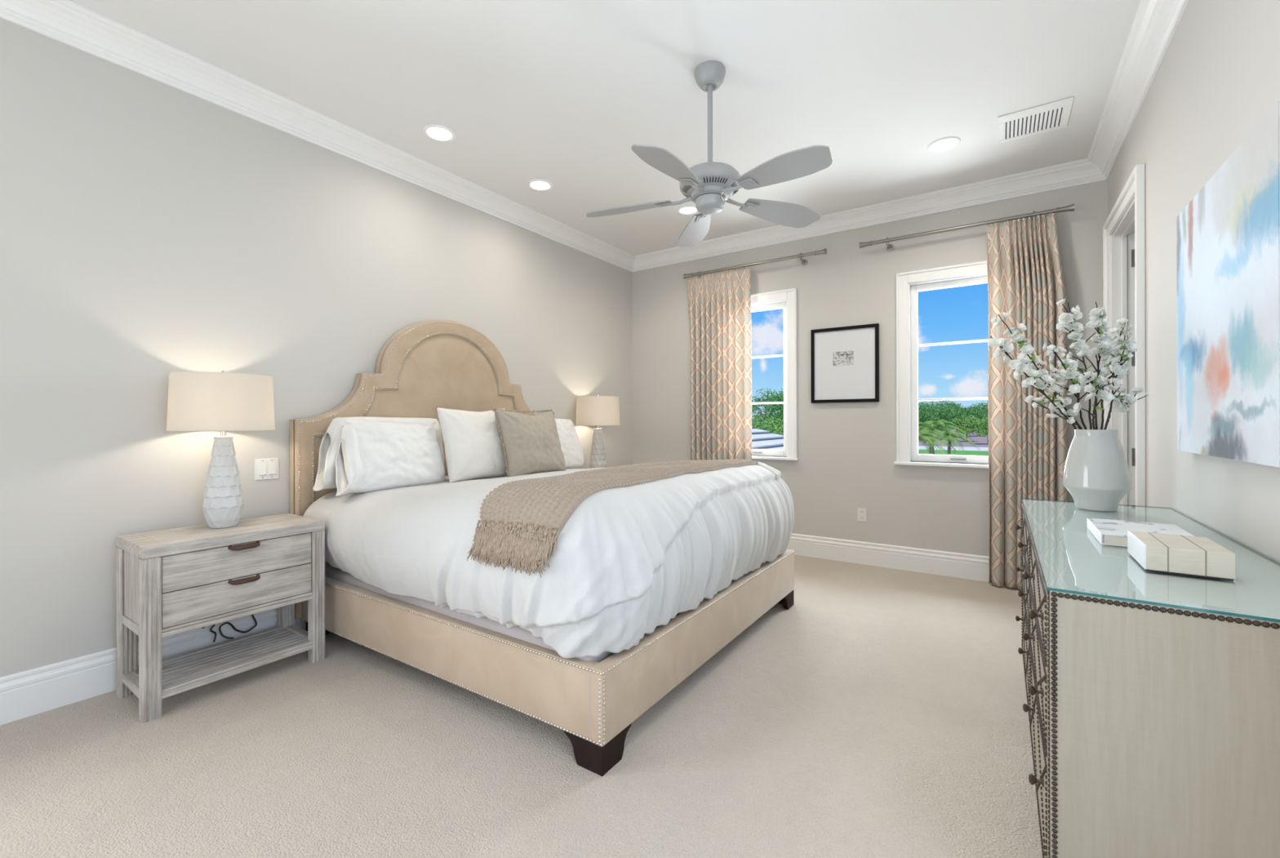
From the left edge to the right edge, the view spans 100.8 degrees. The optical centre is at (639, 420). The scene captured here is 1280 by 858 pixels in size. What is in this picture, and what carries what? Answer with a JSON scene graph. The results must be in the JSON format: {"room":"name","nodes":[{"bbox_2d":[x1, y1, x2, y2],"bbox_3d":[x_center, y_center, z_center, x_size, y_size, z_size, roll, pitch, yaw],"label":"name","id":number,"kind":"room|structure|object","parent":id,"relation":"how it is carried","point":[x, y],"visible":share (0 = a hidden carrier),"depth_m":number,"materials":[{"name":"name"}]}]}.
{"room":"bedroom","nodes":[
{"label":"bedroom","id":0,"kind":"room"},
{"bbox_2d":[0,17,632,677],"bbox_3d":[-2.419,-0.277,2.674,0.140,3.065,8.390,0,0,34],"label":"wall","id":1,"kind":"structure","parent":0,"point":[150,229],"depth_m":2.67,"materials":[{"name":"paint"}]},
{"bbox_2d":[0,608,306,725],"bbox_3d":[-1.508,1.157,3.871,0.017,0.193,5.110,0,0,34],"label":"baseboard","id":2,"kind":"structure","parent":1,"relation":"attached to","point":[28,693],"depth_m":2.38,"materials":[{"name":"paint"}]},
{"bbox_2d":[254,457,279,479],"bbox_3d":[-2.107,0.271,2.996,0.013,0.118,0.118,0,0,34],"label":"light switch","id":3,"kind":"object","parent":1,"relation":"attached to","point":[264,468],"visible":1,"depth_m":2.99,"materials":[{"name":"white plastic"}]},
{"bbox_2d":[0,0,635,271],"bbox_3d":[-2.313,-1.742,2.599,0.124,0.134,8.110,0,0,34],"label":"trim","id":4,"kind":"structure","parent":1,"relation":"attached to","point":[71,24],"depth_m":2.92,"materials":[{"name":"paint"}]},
{"bbox_2d":[0,555,1042,857],"bbox_3d":[-0.002,1.310,1.036,5.972,0.120,8.390,0,0,34],"label":"floor","id":5,"kind":"structure","parent":0,"point":[880,713],"depth_m":1.95,"materials":[{"name":"carpet"}]},
{"bbox_2d":[115,513,324,723],"bbox_3d":[-2.020,0.890,2.604,0.433,0.730,0.722,0,0,34],"label":"nightstand","id":6,"kind":"object","parent":5,"relation":"on","point":[170,582],"visible":0.98,"depth_m":2.44,"materials":[{"name":"grey wood"}]},
{"bbox_2d":[166,370,275,528],"bbox_3d":[-2.078,0.137,2.644,0.425,0.776,0.425,0,0,34],"label":"table lamp","id":7,"kind":"object","parent":6,"relation":"on","point":[223,402],"visible":1,"depth_m":2.54,"materials":[{"name":"beige fabric"}]},
{"bbox_2d":[200,614,257,642],"bbox_3d":[-2.166,1.031,2.799,0.059,0.233,0.252,0,0,34],"label":"lamp cord","id":8,"kind":"object","parent":6,"relation":"hanging from","point":[252,615],"visible":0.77,"depth_m":2.78,"materials":[{"name":"black plastic"}]},
{"bbox_2d":[289,320,795,776],"bbox_3d":[-0.491,0.256,3.337,2.320,1.990,2.164,0,0,34],"label":"bed","id":9,"kind":"object","parent":5,"relation":"on","point":[424,366],"visible":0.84,"depth_m":2.56,"materials":[{"name":"beige fabric"}]},
{"bbox_2d":[324,560,766,662],"bbox_3d":[-0.463,0.936,3.335,2.045,0.220,2.015,0,0,34],"label":"box spring","id":10,"kind":"object","parent":9,"relation":"on","point":[337,574],"visible":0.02,"depth_m":2.37,"materials":[{"name":"fabric"}]},
{"bbox_2d":[302,462,794,658],"bbox_3d":[-0.398,0.561,3.269,2.216,0.612,2.255,0,0,34],"label":"duvet","id":11,"kind":"object","parent":10,"relation":"on","point":[628,560],"visible":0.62,"depth_m":2.28,"materials":[{"name":"fabric"}]},
{"bbox_2d":[312,416,444,491],"bbox_3d":[-1.612,0.186,3.332,0.257,0.424,0.828,0,0,34],"label":"bed pillow","id":12,"kind":"object","parent":11,"relation":"on","point":[326,474],"visible":0.31,"depth_m":3.08,"materials":[{"name":"fabric"}]},
{"bbox_2d":[335,422,445,496],"bbox_3d":[-1.485,0.208,3.151,0.290,0.405,0.659,0,0,34],"label":"bed pillow","id":13,"kind":"object","parent":11,"relation":"on","point":[371,456],"visible":0.98,"depth_m":3.04,"materials":[{"name":"fabric"}]},
{"bbox_2d":[435,407,506,482],"bbox_3d":[-1.074,0.151,3.533,0.240,0.478,0.527,0,0,39],"label":"square cushion","id":14,"kind":"object","parent":11,"relation":"on","point":[473,447],"visible":0.86,"depth_m":3.40,"materials":[{"name":"fabric"}]},
{"bbox_2d":[491,407,566,477],"bbox_3d":[-0.760,0.150,3.748,0.242,0.485,0.639,0,0,34],"label":"cushion","id":15,"kind":"object","parent":11,"relation":"on","point":[531,444],"visible":0.88,"depth_m":3.62,"materials":[{"name":"beige fabric"}]},
{"bbox_2d":[554,418,583,468],"bbox_3d":[-0.735,0.189,4.293,0.244,0.416,0.687,0,0,34],"label":"bed pillow","id":16,"kind":"object","parent":11,"relation":"on","point":[571,446],"visible":0.4,"depth_m":4.39,"materials":[{"name":"fabric"}]},
{"bbox_2d":[466,458,759,577],"bbox_3d":[0.090,0.396,2.933,0.544,0.319,2.292,0,0,34],"label":"throw blanket","id":17,"kind":"object","parent":11,"relation":"on","point":[521,521],"visible":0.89,"depth_m":2.09,"materials":[{"name":"beige fabric"}]},
{"bbox_2d":[1015,503,1279,857],"bbox_3d":[1.635,0.819,1.798,0.564,0.854,1.706,0,0,34],"label":"dresser","id":18,"kind":"object","parent":5,"relation":"on","point":[1155,730],"visible":0.99,"depth_m":1.16,"materials":[{"name":"wood"}]},
{"bbox_2d":[1021,497,1279,622],"bbox_3d":[1.649,0.389,1.791,0.539,0.006,1.708,0,0,34],"label":"glass","id":19,"kind":"object","parent":18,"relation":"on","point":[1126,511],"visible":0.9,"depth_m":2.17,"materials":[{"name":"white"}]},
{"bbox_2d":[1062,429,1131,511],"bbox_3d":[1.999,0.211,2.324,0.229,0.347,0.229,0,0,34],"label":"vase","id":20,"kind":"object","parent":19,"relation":"on","point":[1096,475],"visible":1,"depth_m":2.25,"materials":[{"name":"ceramic"}]},
{"bbox_2d":[987,336,1076,429],"bbox_3d":[1.756,-0.016,2.288,0.575,0.686,0.144,0,0,-6],"label":"branch","id":21,"kind":"object","parent":20,"relation":"in","point":[1005,346],"visible":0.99,"depth_m":2.25,"materials":[{"name":"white plant"}]},
{"bbox_2d":[991,311,1075,425],"bbox_3d":[1.808,-0.080,2.366,0.485,0.813,0.127,0,0,0],"label":"branch","id":22,"kind":"object","parent":20,"relation":"in","point":[1025,348],"visible":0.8,"depth_m":2.35,"materials":[{"name":"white plant"}]},
{"bbox_2d":[1017,352,1079,429],"bbox_3d":[1.899,0.006,2.381,0.335,0.642,0.153,0,0,34],"label":"branch","id":23,"kind":"object","parent":20,"relation":"in","point":[1032,366],"visible":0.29,"depth_m":2.41,"materials":[{"name":"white plant"}]},
{"bbox_2d":[1024,395,1082,429],"bbox_3d":[1.911,0.104,2.371,0.300,0.444,0.110,0,0,41],"label":"branch","id":24,"kind":"object","parent":20,"relation":"in","point":[1070,412],"visible":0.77,"depth_m":2.39,"materials":[{"name":"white plant"}]},
{"bbox_2d":[1042,340,1097,429],"bbox_3d":[1.868,-0.005,2.276,0.380,0.663,0.131,0,0,-17],"label":"branch","id":25,"kind":"object","parent":20,"relation":"in","point":[1074,388],"visible":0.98,"depth_m":2.23,"materials":[{"name":"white plant"}]},
{"bbox_2d":[1055,298,1104,429],"bbox_3d":[1.952,-0.114,2.347,0.117,0.880,0.183,0,0,-32],"label":"branch","id":26,"kind":"object","parent":20,"relation":"in","point":[1068,318],"visible":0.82,"depth_m":2.37,"materials":[{"name":"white plant"}]},
{"bbox_2d":[1077,302,1113,429],"bbox_3d":[1.974,-0.092,2.283,0.136,0.837,0.095,0,0,-7],"label":"branch","id":27,"kind":"object","parent":20,"relation":"in","point":[1097,314],"visible":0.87,"depth_m":2.27,"materials":[{"name":"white plant"}]},
{"bbox_2d":[1073,369,1119,429],"bbox_3d":[1.919,0.059,2.233,0.146,0.534,0.227,0,0,34],"label":"branch","id":28,"kind":"object","parent":20,"relation":"in","point":[1096,392],"visible":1,"depth_m":2.18,"materials":[{"name":"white plant"}]},
{"bbox_2d":[1097,318,1135,429],"bbox_3d":[2.081,-0.066,2.338,0.246,0.784,0.130,0,0,-26],"label":"branch","id":29,"kind":"object","parent":20,"relation":"in","point":[1129,330],"visible":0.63,"depth_m":2.35,"materials":[{"name":"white plant"}]},
{"bbox_2d":[1096,334,1138,429],"bbox_3d":[2.026,-0.018,2.273,0.130,0.689,0.174,0,0,-16],"label":"branch","id":30,"kind":"object","parent":20,"relation":"in","point":[1129,346],"visible":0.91,"depth_m":2.25,"materials":[{"name":"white plant"}]},
{"bbox_2d":[1098,378,1150,426],"bbox_3d":[2.050,0.070,2.303,0.226,0.512,0.095,0,0,23],"label":"branch","id":31,"kind":"object","parent":20,"relation":"in","point":[1118,404],"visible":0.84,"depth_m":2.27,"materials":[{"name":"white plant"}]},
{"bbox_2d":[1087,517,1194,546],"bbox_3d":[1.626,0.368,1.724,0.230,0.034,0.322,0,0,34],"label":"book","id":32,"kind":"object","parent":19,"relation":"on","point":[1107,531],"visible":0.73,"depth_m":1.72,"materials":[{"name":"paper"}]},
{"bbox_2d":[1127,530,1235,580],"bbox_3d":[1.427,0.352,1.409,0.162,0.067,0.218,0,0,34],"label":"box","id":33,"kind":"object","parent":19,"relation":"on","point":[1185,555],"visible":1,"depth_m":1.34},
{"bbox_3d":[-0.338,0.886,5.083,0.433,0.730,0.722,0,0,34],"label":"nightstand","id":34,"kind":"object","parent":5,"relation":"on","visible":0},
{"bbox_2d":[575,394,619,468],"bbox_3d":[-0.406,0.133,5.122,0.425,0.776,0.425,0,0,34],"label":"table lamp","id":35,"kind":"object","parent":34,"relation":"on","point":[597,410],"visible":0.81,"depth_m":4.97,"materials":[{"name":"beige fabric"}]},
{"bbox_2d":[69,0,1140,255],"bbox_3d":[-0.009,-1.875,1.036,5.972,0.120,8.390,0,0,34],"label":"ceiling","id":36,"kind":"structure","parent":0,"point":[561,93],"depth_m":2.82,"materials":[{"name":"paint"}]},
{"bbox_2d":[422,124,455,142],"bbox_3d":[-1.262,-1.808,3.335,0.192,0.009,0.192,0,0,34],"label":"recessed light","id":37,"kind":"object","parent":36,"relation":"in","point":[436,132],"visible":1,"depth_m":3.33,"materials":[{"name":"paint"}]},
{"bbox_2d":[527,178,552,191],"bbox_3d":[-0.768,-1.809,4.071,0.192,0.009,0.192,0,0,34],"label":"recessed light","id":38,"kind":"object","parent":36,"relation":"in","point":[538,184],"visible":1,"depth_m":4.06,"materials":[{"name":"paint"}]},
{"bbox_2d":[676,205,697,214],"bbox_3d":[0.414,-1.812,4.561,0.192,0.009,0.192,0,0,34],"label":"recessed light","id":39,"kind":"object","parent":36,"relation":"in","point":[684,210],"visible":0.88,"depth_m":4.56,"materials":[{"name":"glass"}]},
{"bbox_2d":[586,60,833,247],"bbox_3d":[0.329,-1.451,2.700,1.313,0.729,1.267,0,0,34],"label":"ceiling fan","id":40,"kind":"object","parent":36,"relation":"hanging from","point":[709,184],"visible":1,"depth_m":2.67,"materials":[{"name":"silver metal"}]},
{"bbox_2d":[927,136,960,152],"bbox_3d":[1.998,-1.815,3.486,0.192,0.009,0.192,0,0,34],"label":"recessed light","id":41,"kind":"object","parent":36,"relation":"in","point":[944,144],"visible":1,"depth_m":3.48,"materials":[{"name":"paint"}]},
{"bbox_2d":[997,96,1074,143],"bbox_3d":[2.387,-1.816,3.217,0.355,0.008,0.360,0,0,34],"label":"ceiling vent","id":42,"kind":"object","parent":36,"relation":"in","point":[1055,115],"visible":1,"depth_m":3.20,"materials":[{"name":"metal"}]},
{"bbox_2d":[632,179,1108,556],"bbox_3d":[1.653,-0.286,4.932,4.064,3.065,0.200,0,0,34],"label":"wall","id":43,"kind":"structure","parent":0,"point":[846,451],"depth_m":4.62,"materials":[{"name":"paint"}]},
{"bbox_2d":[683,248,826,279],"bbox_3d":[1.077,-1.480,5.112,1.428,0.083,0.145,0,0,34],"label":"curtain rod","id":44,"kind":"object","parent":43,"relation":"attached to","point":[804,262],"visible":0.91,"depth_m":4.98,"materials":[{"name":"silver metal"}]},
{"bbox_2d":[687,266,751,460],"bbox_3d":[0.782,-0.126,5.261,0.701,2.721,0.106,0,0,34],"label":"curtain","id":45,"kind":"object","parent":44,"relation":"hanging from","point":[720,303],"visible":0.62,"depth_m":5.22,"materials":[{"name":"fabric"}]},
{"bbox_2d":[751,288,799,460],"bbox_3d":[1.128,-0.433,5.209,0.894,1.602,0.170,0,0,34],"label":"window","id":46,"kind":"structure","parent":43,"relation":"in","point":[786,300],"depth_m":4.97,"materials":[{"name":"paint"}]},
{"bbox_2d":[810,323,879,403],"bbox_3d":[1.805,-0.498,4.689,0.572,0.669,0.028,0,0,34],"label":"framed print","id":47,"kind":"object","parent":43,"relation":"attached to","point":[845,360],"visible":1,"depth_m":4.68,"materials":[{"name":"paper"}]},
{"bbox_2d":[857,507,866,521],"bbox_3d":[1.934,0.817,4.617,0.073,0.116,0.009,0,0,34],"label":"wall outlet","id":48,"kind":"object","parent":43,"relation":"attached to","point":[861,512],"visible":1,"depth_m":4.62,"materials":[{"name":"white plastic"}]},
{"bbox_2d":[632,158,1106,271],"bbox_3d":[1.559,-1.752,4.798,4.064,0.134,0.124,0,0,34],"label":"trim","id":49,"kind":"structure","parent":43,"relation":"attached to","point":[1082,171],"depth_m":4.40,"materials":[{"name":"paint"}]},
{"bbox_2d":[786,533,988,582],"bbox_3d":[1.596,1.150,4.842,4.064,0.193,0.017,0,0,34],"label":"baseboard","id":50,"kind":"structure","parent":43,"relation":"attached to","point":[970,566],"depth_m":4.46,"materials":[{"name":"paint"}]},
{"bbox_2d":[893,260,988,468],"bbox_3d":[2.539,-0.436,4.252,0.894,1.602,0.170,0,0,34],"label":"window","id":51,"kind":"structure","parent":43,"relation":"in","point":[908,283],"depth_m":4.41,"materials":[{"name":"paint"}]},
{"bbox_2d":[858,203,1074,250],"bbox_3d":[2.486,-1.484,4.156,1.418,0.083,0.145,0,0,34],"label":"curtain rod","id":52,"kind":"object","parent":43,"relation":"attached to","point":[1070,207],"visible":0.88,"depth_m":4.06,"materials":[{"name":"silver metal"}]},
{"bbox_2d":[986,213,1067,589],"bbox_3d":[2.821,-0.131,3.876,0.480,2.721,0.107,0,0,34],"label":"curtain","id":53,"kind":"object","parent":52,"relation":"hanging from","point":[1028,448],"visible":0.77,"depth_m":3.87,"materials":[{"name":"fabric"}]},
{"bbox_2d":[1107,0,1279,566],"bbox_3d":[1.069,-0.285,0.344,0.120,3.065,8.450,0,0,34],"label":"wall","id":54,"kind":"structure","parent":0,"point":[1217,77],"depth_m":2.08,"materials":[{"name":"paint"}]},
{"bbox_2d":[1087,0,1188,179],"bbox_3d":[0.948,-1.750,0.388,0.124,0.134,8.110,0,0,34],"label":"trim","id":55,"kind":"structure","parent":54,"relation":"attached to","point":[1155,23],"depth_m":2.68,"materials":[{"name":"paint"}]},
{"bbox_2d":[1176,100,1279,467],"bbox_3d":[1.919,-0.352,1.740,0.038,0.945,0.944,0,0,34],"label":"canvas painting","id":56,"kind":"object","parent":54,"relation":"attached to","point":[1228,235],"visible":1,"depth_m":1.61,"materials":[{"name":"fabric"}]},
{"bbox_3d":[3.485,-0.291,2.330,1.648,3.065,2.450,0,0,34],"label":"wall","id":57,"kind":"structure","parent":0,"visible":0},
{"bbox_2d":[1102,163,1146,506],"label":"door","id":58,"kind":"structure","parent":57,"relation":"in","point":[1123,278],"depth_m":3.50,"materials":[{"name":"paint"}]},
{"label":"outside","id":59,"kind":"structure","parent":0,"visible":0},
{"bbox_2d":[918,427,988,447],"bbox_3d":[98.808,4.763,181.249,280.000,0.300,389.090,0,0,34],"label":"ground","id":60,"kind":"structure","parent":59,"point":[981,442],"depth_m":117.73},
{"bbox_2d":[751,418,775,431],"bbox_3d":[10.298,2.316,46.016,4.400,4.985,4.389,0,0,24],"label":"tree","id":61,"kind":"object","parent":60,"relation":"on","point":[757,425],"visible":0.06,"depth_m":45.73,"materials":[{"name":"green plant"}]},
{"bbox_2d":[751,426,783,449],"bbox_3d":[0.397,1.986,10.549,6.805,5.726,6.300,0,0,34],"label":"house wing","id":62,"kind":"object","parent":60,"relation":"on","point":[761,439],"visible":0.03,"depth_m":10.56,"materials":[{"name":"tile"}]},
{"bbox_2d":[768,425,783,435],"bbox_3d":[12.650,2.460,44.023,4.133,4.683,4.123,0,0,19],"label":"tree","id":63,"kind":"object","parent":60,"relation":"on","point":[780,431],"visible":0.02,"depth_m":43.71,"materials":[{"name":"green plant"}]},
{"bbox_2d":[752,410,982,431],"bbox_3d":[127.231,-0.009,222.315,297.074,11.369,24.640,0,0,34],"label":"tree belt","id":64,"kind":"object","parent":60,"relation":"on","point":[755,415],"visible":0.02,"depth_m":262.31,"materials":[{"name":"green plant"}]},
{"bbox_2d":[918,404,937,441],"bbox_3d":[64.274,0.396,122.318,8.170,8.573,8.046,0,0,27],"label":"tree","id":65,"kind":"object","parent":60,"relation":"on","point":[926,414],"visible":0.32,"depth_m":119.79,"materials":[{"name":"green plant"}]},
{"bbox_2d":[918,401,941,412],"bbox_3d":[88.569,-0.729,165.382,10.212,10.716,10.057,0,0,-14],"label":"tree","id":66,"kind":"object","parent":60,"relation":"on","point":[926,404],"visible":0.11,"depth_m":163.51,"materials":[{"name":"green plant"}]},
{"bbox_2d":[918,430,959,454],"bbox_3d":[19.801,2.684,37.819,4.882,4.198,5.273,0,0,-40],"label":"palm tree","id":67,"kind":"object","parent":60,"relation":"on","point":[921,435],"visible":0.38,"depth_m":37.19,"materials":[{"name":"green plant"}]},
{"bbox_2d":[925,404,956,439],"bbox_3d":[71.537,0.379,127.910,8.046,8.573,8.170,0,0,-6],"label":"tree","id":68,"kind":"object","parent":60,"relation":"on","point":[940,415],"visible":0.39,"depth_m":126.57,"materials":[{"name":"green plant"}]},
{"bbox_2d":[931,400,963,431],"bbox_3d":[104.332,-1.322,180.448,11.274,11.831,11.103,0,0,22],"label":"tree","id":69,"kind":"object","parent":60,"relation":"on","point":[946,402],"visible":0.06,"depth_m":179.28,"materials":[{"name":"green plant"}]},
{"bbox_2d":[918,448,988,456],"bbox_3d":[28.021,4.773,68.004,210.000,0.020,54.000,0,0,34],"label":"lawn","id":70,"kind":"structure","parent":60,"relation":"on","point":[920,451],"depth_m":78.76,"materials":[{"name":"green plant"}]},
{"bbox_2d":[751,387,783,426],"bbox_3d":[23.058,-0.636,95.590,10.211,10.825,8.845,0,0,3],"label":"tree","id":71,"kind":"object","parent":70,"relation":"on","point":[754,406],"visible":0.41,"depth_m":95.75,"materials":[{"name":"green plant"}]},
{"bbox_2d":[757,416,783,430],"bbox_3d":[12.804,2.159,50.080,4.667,5.287,4.655,0,0,-19],"label":"tree","id":72,"kind":"object","parent":70,"relation":"on","point":[772,422],"visible":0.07,"depth_m":49.29,"materials":[{"name":"green plant"}]},
{"bbox_2d":[764,387,783,424],"bbox_3d":[26.007,-0.820,92.006,9.133,11.178,10.544,0,0,28],"label":"tree","id":73,"kind":"object","parent":70,"relation":"on","point":[780,397],"visible":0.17,"depth_m":90.32,"materials":[{"name":"green plant"}]},
{"bbox_2d":[918,419,968,454],"bbox_3d":[22.783,2.343,41.961,5.663,4.869,6.117,0,0,34],"label":"palm tree","id":74,"kind":"object","parent":70,"relation":"on","point":[931,424],"visible":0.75,"depth_m":41.48,"materials":[{"name":"green plant"}]},
{"bbox_2d":[922,430,978,454],"bbox_3d":[29.412,2.828,49.942,4.851,3.862,4.492,0,0,-25],"label":"palm tree","id":75,"kind":"object","parent":70,"relation":"on","point":[953,437],"visible":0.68,"depth_m":49.75,"materials":[{"name":"green plant"}]},
{"bbox_2d":[940,403,977,437],"bbox_3d":[90.158,-0.178,150.235,9.011,9.602,9.150,0,0,-30],"label":"tree","id":76,"kind":"object","parent":60,"relation":"on","point":[960,413],"visible":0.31,"depth_m":148.24,"materials":[{"name":"green plant"}]},
{"bbox_2d":[951,413,979,441],"bbox_3d":[72.720,1.565,118.096,5.454,6.194,5.467,0,0,-1],"label":"tree","id":77,"kind":"object","parent":60,"relation":"on","point":[966,424],"visible":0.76,"depth_m":117.19,"materials":[{"name":"green plant"}]},
{"bbox_2d":[964,403,987,436],"bbox_3d":[98.980,-0.327,154.626,9.395,9.859,9.252,0,0,-3],"label":"tree","id":78,"kind":"object","parent":60,"relation":"on","point":[979,409],"visible":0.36,"depth_m":153.64,"materials":[{"name":"green plant"}]},
{"bbox_2d":[973,414,988,444],"bbox_3d":[68.448,1.650,104.115,5.321,6.043,5.333,0,0,35],"label":"tree","id":79,"kind":"object","parent":60,"relation":"on","point":[982,424],"visible":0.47,"depth_m":103.83,"materials":[{"name":"green plant"}]},
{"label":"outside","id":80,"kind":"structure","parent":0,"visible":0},
{"bbox_2d":[918,445,988,450],"bbox_3d":[46.828,4.718,95.726,250.000,0.040,13.000,0,0,34],"label":"pavement","id":81,"kind":"structure","parent":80,"point":[966,448],"depth_m":89.71,"materials":[{"name":"grey concrete"}]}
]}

